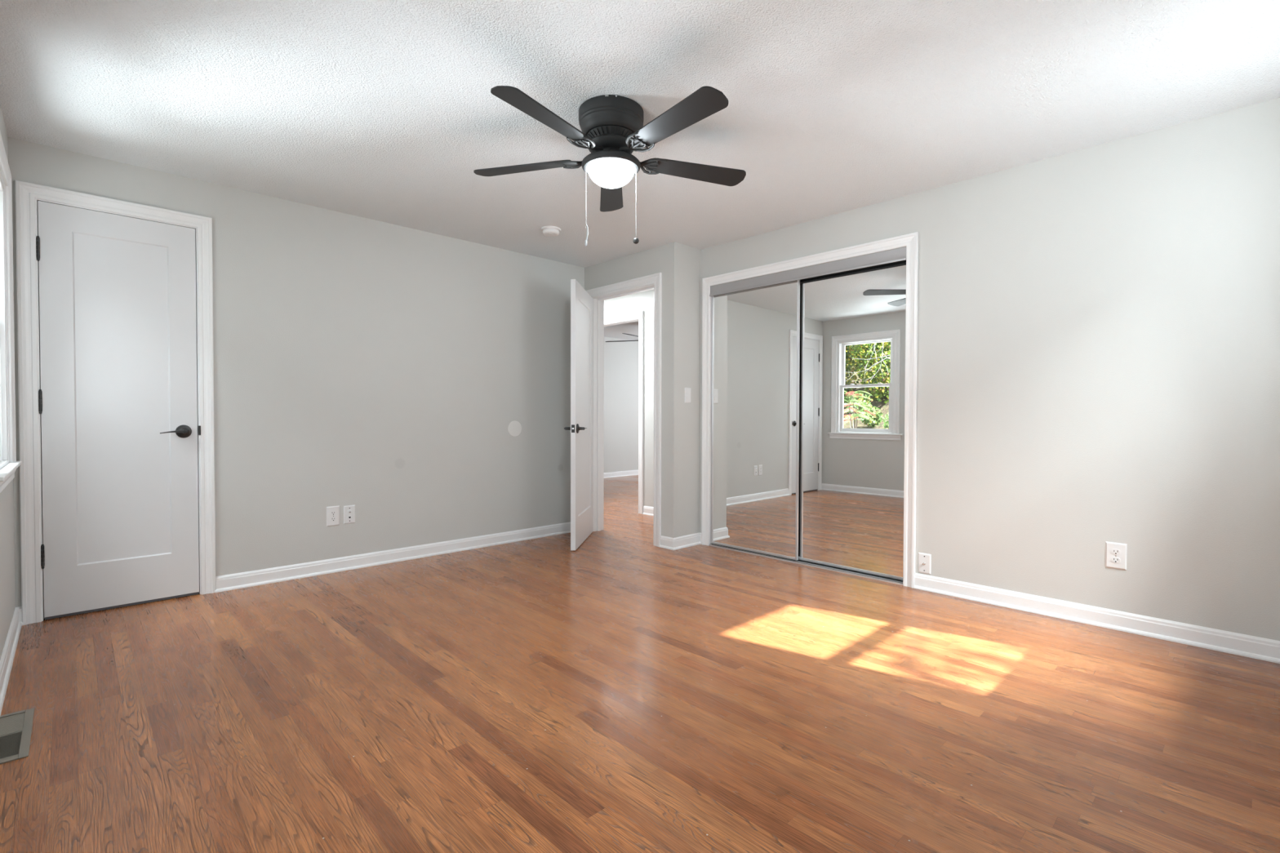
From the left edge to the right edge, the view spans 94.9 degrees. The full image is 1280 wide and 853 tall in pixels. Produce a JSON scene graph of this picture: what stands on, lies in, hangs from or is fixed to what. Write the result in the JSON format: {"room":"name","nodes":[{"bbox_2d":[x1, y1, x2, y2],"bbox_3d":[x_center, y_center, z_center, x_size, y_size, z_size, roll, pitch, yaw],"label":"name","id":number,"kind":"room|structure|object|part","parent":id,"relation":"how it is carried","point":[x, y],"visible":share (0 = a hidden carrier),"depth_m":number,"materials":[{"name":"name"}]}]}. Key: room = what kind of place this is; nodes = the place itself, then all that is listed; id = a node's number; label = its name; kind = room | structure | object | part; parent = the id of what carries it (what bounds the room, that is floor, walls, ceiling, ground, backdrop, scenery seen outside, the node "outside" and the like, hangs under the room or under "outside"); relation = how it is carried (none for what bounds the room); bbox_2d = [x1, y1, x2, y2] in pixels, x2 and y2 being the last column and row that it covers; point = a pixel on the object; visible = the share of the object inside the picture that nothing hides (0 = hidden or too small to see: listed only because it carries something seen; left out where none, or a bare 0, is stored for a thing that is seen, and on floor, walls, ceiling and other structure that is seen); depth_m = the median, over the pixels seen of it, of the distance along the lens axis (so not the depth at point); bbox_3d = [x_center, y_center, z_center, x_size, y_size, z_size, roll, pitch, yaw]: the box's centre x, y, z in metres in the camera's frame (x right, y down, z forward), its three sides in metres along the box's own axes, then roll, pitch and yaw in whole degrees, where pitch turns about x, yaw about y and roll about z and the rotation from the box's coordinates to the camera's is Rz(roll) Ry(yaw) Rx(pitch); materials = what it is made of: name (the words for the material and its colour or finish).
{"room":"empty bedroom","nodes":[
{"label":"empty bedroom","id":0,"kind":"room"},
{"bbox_2d":[0,104,15,658],"bbox_3d":[-1.539,-0.176,1.196,0.140,2.319,4.580,-1,1,-44],"label":"wall","id":1,"kind":"structure","parent":0,"point":[7,590],"depth_m":2.50,"materials":[{"name":"paint"}]},
{"bbox_2d":[0,131,22,493],"bbox_3d":[-2.605,-0.444,2.318,0.173,1.388,1.002,-1,1,-44],"label":"window","id":2,"kind":"structure","parent":1,"relation":"in","point":[9,464],"depth_m":2.61,"materials":[{"name":"white wood"}]},
{"bbox_3d":[-2.617,-0.448,2.307,0.140,1.240,0.772,-1,1,-44],"label":"frame","id":3,"kind":"part","parent":2,"relation":"part of","materials":[{"name":"white wood"}]},
{"bbox_3d":[-2.564,0.175,2.369,0.057,0.016,1.002,-1,1,-44],"label":"sill","id":4,"kind":"part","parent":2,"relation":"part of","materials":[{"name":"white wood"}]},
{"bbox_2d":[0,607,22,715],"bbox_3d":[-1.483,0.939,1.271,0.021,0.088,4.300,-1,1,-44],"label":"baseboard","id":5,"kind":"structure","parent":1,"relation":"attached to","point":[6,660],"depth_m":2.35,"materials":[{"name":"white wood"}]},
{"bbox_2d":[8,137,584,607],"bbox_3d":[-1.786,-0.226,4.045,3.466,2.319,0.140,-1,1,-44],"label":"wall","id":6,"kind":"structure","parent":0,"point":[384,370],"depth_m":3.88,"materials":[{"name":"paint"}]},
{"bbox_2d":[16,606,23,625],"bbox_3d":[-2.969,0.909,2.811,0.027,0.088,0.021,-1,1,-44],"label":"baseboard","id":7,"kind":"structure","parent":6,"relation":"attached to","point":[20,608],"depth_m":2.81,"materials":[{"name":"white wood"}]},
{"bbox_2d":[14,179,215,625],"bbox_3d":[-2.737,-0.112,3.115,0.761,2.120,0.158,-1,1,-44],"label":"door frame","id":8,"kind":"structure","parent":6,"relation":"attached to","point":[28,194],"depth_m":2.86,"materials":[{"name":"white wood"}]},
{"bbox_3d":[-2.464,0.022,3.286,0.010,0.052,0.016,-1,1,-44],"label":"strike plate","id":9,"kind":"part","parent":8,"relation":"part of","materials":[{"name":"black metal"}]},
{"bbox_2d":[35,200,199,619],"bbox_3d":[-2.688,-0.075,3.059,0.620,2.042,0.097,-1,1,-44],"label":"door","id":10,"kind":"structure","parent":6,"relation":"in","point":[117,397],"depth_m":3.05,"materials":[{"name":"white paint"}]},
{"bbox_3d":[-2.519,0.029,3.175,0.118,0.019,0.025,-1,1,-44],"label":"lever","id":11,"kind":"part","parent":10,"relation":"part of","materials":[{"name":"black metal"}]},
{"bbox_3d":[-2.499,0.028,3.222,0.072,0.072,0.058,-1,1,-44],"label":"handle","id":12,"kind":"part","parent":10,"relation":"part of","materials":[{"name":"black metal"}]},
{"bbox_2d":[326,506,339,526],"bbox_3d":[-1.973,0.576,3.778,0.078,0.126,0.008,-1,1,-44],"label":"power outlet","id":13,"kind":"object","parent":6,"relation":"attached to","point":[332,512],"visible":1,"depth_m":3.78,"materials":[{"name":"white plastic"}]},
{"bbox_2d":[330,516,336,521],"bbox_3d":[-1.971,0.596,3.777,0.034,0.028,0.003,-1,1,-44],"label":"receptacle","id":14,"kind":"object","parent":13,"relation":"attached to","point":[332,518],"depth_m":3.78,"materials":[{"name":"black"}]},
{"bbox_2d":[330,511,336,515],"bbox_3d":[-1.971,0.557,3.776,0.034,0.028,0.003,-1,1,-44],"label":"receptacle","id":15,"kind":"object","parent":13,"relation":"attached to","point":[332,513],"depth_m":3.78,"materials":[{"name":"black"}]},
{"bbox_2d":[343,505,355,524],"bbox_3d":[-1.898,0.576,3.844,0.071,0.118,0.016,-1,1,-44],"label":"plate","id":16,"kind":"object","parent":6,"relation":"attached to","point":[348,510],"visible":1,"depth_m":3.84,"materials":[{"name":"white plastic"}]},
{"bbox_2d":[214,521,570,592],"bbox_3d":[-1.454,0.887,4.277,2.689,0.088,0.021,-1,1,-44],"label":"baseboard","id":17,"kind":"structure","parent":6,"relation":"attached to","point":[275,575],"depth_m":3.96,"materials":[{"name":"white wood"}]},
{"bbox_2d":[507,420,521,436],"bbox_3d":[-1.002,0.017,4.708,0.127,0.127,0.004,-1,1,-44],"label":"bumper cover","id":18,"kind":"object","parent":6,"relation":"attached to","point":[514,428],"visible":1,"depth_m":4.71,"materials":[{"name":"white plastic"}]},
{"bbox_2d":[604,337,638,472],"bbox_3d":[1.168,-0.279,8.061,4.234,2.300,4.805,-1,1,-44],"label":"wall","id":19,"kind":"structure","parent":0,"point":[620,358],"depth_m":9.82,"materials":[{"name":"paint"}]},
{"bbox_2d":[604,470,638,478],"bbox_3d":[-0.464,0.796,9.692,4.134,0.088,0.021,-1,1,-44],"label":"baseboard","id":20,"kind":"structure","parent":19,"relation":"attached to","point":[630,473],"depth_m":9.83,"materials":[{"name":"white wood"}]},
{"bbox_2d":[584,244,663,535],"bbox_3d":[-0.117,-0.236,4.894,0.115,2.319,0.960,-1,1,-44],"label":"wall","id":21,"kind":"structure","parent":0,"point":[649,261],"depth_m":4.73,"materials":[{"name":"paint"}]},
{"bbox_2d":[564,279,593,551],"bbox_3d":[-0.440,-0.089,4.726,0.162,2.016,0.751,0,1,10],"label":"door","id":22,"kind":"structure","parent":21,"relation":"in","point":[581,428],"depth_m":4.60,"materials":[{"name":"white paint"}]},
{"bbox_3d":[-0.497,0.016,4.367,0.025,0.058,0.002,0,1,6],"label":"latch plate","id":23,"kind":"part","parent":22,"relation":"part of","materials":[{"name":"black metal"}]},
{"bbox_3d":[-0.444,0.015,4.424,0.058,0.072,0.072,0,1,6],"label":"handle","id":24,"kind":"part","parent":22,"relation":"part of","materials":[{"name":"black metal"}]},
{"bbox_2d":[586,272,662,546],"bbox_3d":[-0.107,-0.132,4.886,0.150,2.110,0.900,-1,1,-44],"label":"door frame","id":25,"kind":"structure","parent":21,"relation":"attached to","point":[652,282],"depth_m":4.92,"materials":[{"name":"white wood"}]},
{"bbox_3d":[-0.059,-0.133,4.932,0.018,2.110,0.900,-1,1,-44],"label":"hall casing","id":26,"kind":"part","parent":25,"relation":"part of","materials":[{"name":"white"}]},
{"bbox_2d":[659,535,673,550],"bbox_3d":[0.208,0.887,4.477,0.021,0.088,0.149,-1,1,-44],"label":"baseboard","id":27,"kind":"structure","parent":21,"relation":"attached to","point":[666,542],"depth_m":4.48,"materials":[{"name":"white wood"}]},
{"bbox_2d":[604,289,653,506],"bbox_3d":[-0.459,-0.267,6.626,0.100,2.319,4.405,-1,1,-44],"label":"wall","id":28,"kind":"structure","parent":0,"point":[644,300],"depth_m":6.00,"materials":[{"name":"paint"}]},
{"bbox_2d":[604,310,644,514],"bbox_3d":[-0.262,-0.149,6.412,0.118,2.091,0.946,-1,1,-44],"label":"door frame","id":29,"kind":"structure","parent":28,"relation":"attached to","point":[638,316],"depth_m":6.06,"materials":[{"name":"white wood"}]},
{"bbox_2d":[642,506,653,515],"bbox_3d":[0.462,0.868,5.604,0.021,0.088,1.225,-1,1,-44],"label":"baseboard","id":30,"kind":"structure","parent":28,"relation":"attached to","point":[647,510],"depth_m":5.99,"materials":[{"name":"white wood"}]},
{"bbox_2d":[0,475,1279,852],"bbox_3d":[0.496,0.977,5.347,9.000,0.120,7.805,-1,1,-44],"label":"floor","id":31,"kind":"structure","parent":0,"point":[619,692],"depth_m":1.95,"materials":[{"name":"brown wood"}]},
{"bbox_2d":[0,707,34,764],"bbox_3d":[-1.976,0.970,1.839,0.100,0.004,0.394,-1,1,-44],"label":"floor vent","id":32,"kind":"object","parent":31,"relation":"in","point":[15,728],"visible":1,"depth_m":1.84,"materials":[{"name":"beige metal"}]},
{"bbox_2d":[709,543,902,585],"bbox_3d":[1.086,0.935,4.077,0.083,0.010,1.488,-1,1,-44],"label":"track","id":33,"kind":"object","parent":31,"relation":"on","point":[864,575],"visible":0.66,"depth_m":3.92,"materials":[{"name":"silver metal"}]},
{"bbox_2d":[0,0,1279,340],"bbox_3d":[0.501,-1.463,5.305,9.000,0.160,7.805,-1,1,-44],"label":"ceiling","id":34,"kind":"structure","parent":0,"point":[387,111],"depth_m":2.38,"materials":[{"name":"white paint"}]},
{"bbox_2d":[541,226,560,236],"bbox_3d":[-0.624,-1.363,4.118,0.138,0.042,0.138,-1,1,-44],"label":"smoke detector","id":35,"kind":"object","parent":34,"relation":"attached to","point":[550,231],"visible":1,"depth_m":4.08,"materials":[{"name":"white plastic"}]},
{"bbox_2d":[473,85,746,246],"bbox_3d":[-0.110,-1.066,2.498,1.244,0.577,1.225,-1,1,-44],"label":"ceiling fan","id":36,"kind":"object","parent":34,"relation":"hanging from","point":[612,127],"visible":1,"depth_m":2.44,"materials":[{"name":"grey metal"}]},
{"bbox_3d":[-0.524,-1.163,2.646,0.479,0.006,0.126,0,12,15],"label":"blade","id":37,"kind":"part","parent":36,"relation":"part of","materials":[{"name":"black wood"}]},
{"bbox_3d":[-0.353,-1.155,2.190,0.126,0.006,0.479,14,8,32],"label":"blade","id":38,"kind":"part","parent":36,"relation":"part of","materials":[{"name":"black wood"}]},
{"bbox_3d":[-0.125,-1.078,2.537,0.203,0.080,0.203,-1,1,-44],"label":"lamp shade","id":39,"kind":"part","parent":36,"relation":"part of","materials":[{"name":"white glass"}]},
{"bbox_3d":[-0.143,-1.168,2.950,0.126,0.006,0.479,-11,1,-2],"label":"blade","id":40,"kind":"part","parent":36,"relation":"part of","materials":[{"name":"black wood"}]},
{"bbox_3d":[-0.017,-0.805,2.547,0.026,0.026,0.026,-1,1,-44],"label":"knob","id":41,"kind":"part","parent":36,"relation":"part of","materials":[{"name":"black metal"}]},
{"bbox_3d":[0.134,-1.154,2.212,0.126,0.006,0.479,13,-7,-38],"label":"blade","id":42,"kind":"part","parent":36,"relation":"part of","materials":[{"name":"black wood"}]},
{"bbox_3d":[0.264,-1.162,2.682,0.479,0.006,0.126,0,-10,-21],"label":"blade","id":43,"kind":"part","parent":36,"relation":"part of","materials":[{"name":"black wood"}]},
{"bbox_2d":[604,333,638,342],"bbox_3d":[0.234,-1.276,8.271,1.417,0.318,1.397,-1,1,-44],"label":"ceiling fan","id":44,"kind":"object","parent":34,"relation":"hanging from","point":[622,333],"visible":0.11,"depth_m":8.38,"materials":[{"name":"grey"}]},
{"bbox_3d":[-0.236,-1.228,8.441,0.545,0.006,0.143,0,12,16],"label":"blade","id":45,"kind":"part","parent":44,"relation":"part of","materials":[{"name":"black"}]},
{"bbox_2d":[662,241,700,537],"bbox_3d":[0.366,-0.231,4.614,0.419,2.319,0.115,-1,1,-44],"label":"wall","id":46,"kind":"structure","parent":0,"point":[682,262],"depth_m":4.50,"materials":[{"name":"paint"}]},
{"bbox_2d":[673,533,699,550],"bbox_3d":[0.362,0.886,4.537,0.325,0.088,0.021,-1,1,-44],"label":"baseboard","id":47,"kind":"structure","parent":46,"relation":"attached to","point":[685,541],"depth_m":4.53,"materials":[{"name":"white wood"}]},
{"bbox_2d":[684,387,690,403],"bbox_3d":[0.371,-0.241,4.533,0.073,0.118,0.008,-1,1,-44],"label":"light switch","id":48,"kind":"object","parent":46,"relation":"attached to","point":[687,390],"visible":1,"depth_m":4.53,"materials":[{"name":"white plastic"}]},
{"bbox_2d":[800,262,903,282],"bbox_3d":[1.320,-0.224,4.347,0.581,2.319,1.885,-1,1,-44],"label":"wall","id":49,"kind":"structure","parent":0,"point":[902,263],"depth_m":4.41,"materials":[{"name":"metal"}]},
{"bbox_2d":[699,97,1279,640],"bbox_3d":[1.636,-0.209,3.519,0.115,2.319,3.225,-1,1,-44],"label":"wall","id":50,"kind":"structure","parent":0,"point":[1099,326],"depth_m":2.83,"materials":[{"name":"paint"}]},
{"bbox_2d":[710,280,799,560],"bbox_3d":[0.824,-0.051,4.310,0.021,1.938,0.762,-1,1,-44],"label":"door","id":51,"kind":"structure","parent":50,"relation":"in","point":[755,332],"depth_m":4.28,"materials":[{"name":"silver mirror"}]},
{"bbox_2d":[709,246,906,296],"bbox_3d":[1.086,-1.037,4.039,0.088,0.080,1.488,-1,1,-44],"label":"track","id":52,"kind":"object","parent":50,"relation":"attached to","point":[898,255],"visible":0.8,"depth_m":3.88,"materials":[{"name":"grey metal"}]},
{"bbox_2d":[701,231,919,588],"bbox_3d":[1.096,-0.103,4.067,0.132,2.086,1.626,-1,1,-44],"label":"door frame","id":53,"kind":"structure","parent":50,"relation":"attached to","point":[911,241],"depth_m":3.50,"materials":[{"name":"white wood"}]},
{"bbox_2d":[798,262,906,580],"bbox_3d":[1.348,-0.031,3.814,0.021,1.918,0.769,-1,1,-44],"label":"door","id":54,"kind":"structure","parent":50,"relation":"in","point":[852,368],"depth_m":3.78,"materials":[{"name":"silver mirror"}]},
{"bbox_3d":[1.352,-0.984,3.800,0.015,0.012,0.743,-1,1,-44],"label":"rail","id":55,"kind":"part","parent":54,"relation":"part of","materials":[{"name":"black metal"}]},
{"bbox_2d":[918,552,931,574],"bbox_3d":[1.653,0.798,3.419,0.022,0.116,0.071,-1,1,-44],"label":"cable plate","id":56,"kind":"object","parent":50,"relation":"attached to","point":[924,559],"visible":1,"depth_m":3.42,"materials":[{"name":"white plastic"}]},
{"bbox_2d":[914,573,1279,663],"bbox_3d":[2.162,0.919,2.895,0.021,0.088,1.566,-1,1,-44],"label":"baseboard","id":57,"kind":"structure","parent":50,"relation":"attached to","point":[1243,645],"depth_m":2.80,"materials":[{"name":"white wood"}]},
{"bbox_2d":[1105,541,1127,570],"bbox_3d":[2.264,0.616,2.795,0.008,0.124,0.080,-1,1,-44],"label":"power outlet","id":58,"kind":"object","parent":50,"relation":"attached to","point":[1115,553],"visible":1,"depth_m":2.79,"materials":[{"name":"white plastic"}]},
{"bbox_2d":[1111,556,1119,563],"bbox_3d":[2.262,0.635,2.794,0.003,0.028,0.034,-1,1,-44],"label":"receptacle","id":59,"kind":"object","parent":58,"relation":"attached to","point":[1113,559],"depth_m":2.79,"materials":[{"name":"white plastic"}]},
{"bbox_2d":[1111,548,1120,555],"bbox_3d":[2.263,0.596,2.793,0.003,0.028,0.034,-1,1,-44],"label":"receptacle","id":60,"kind":"object","parent":58,"relation":"attached to","point":[1113,551],"depth_m":2.79,"materials":[{"name":"white plastic"}]}
]}

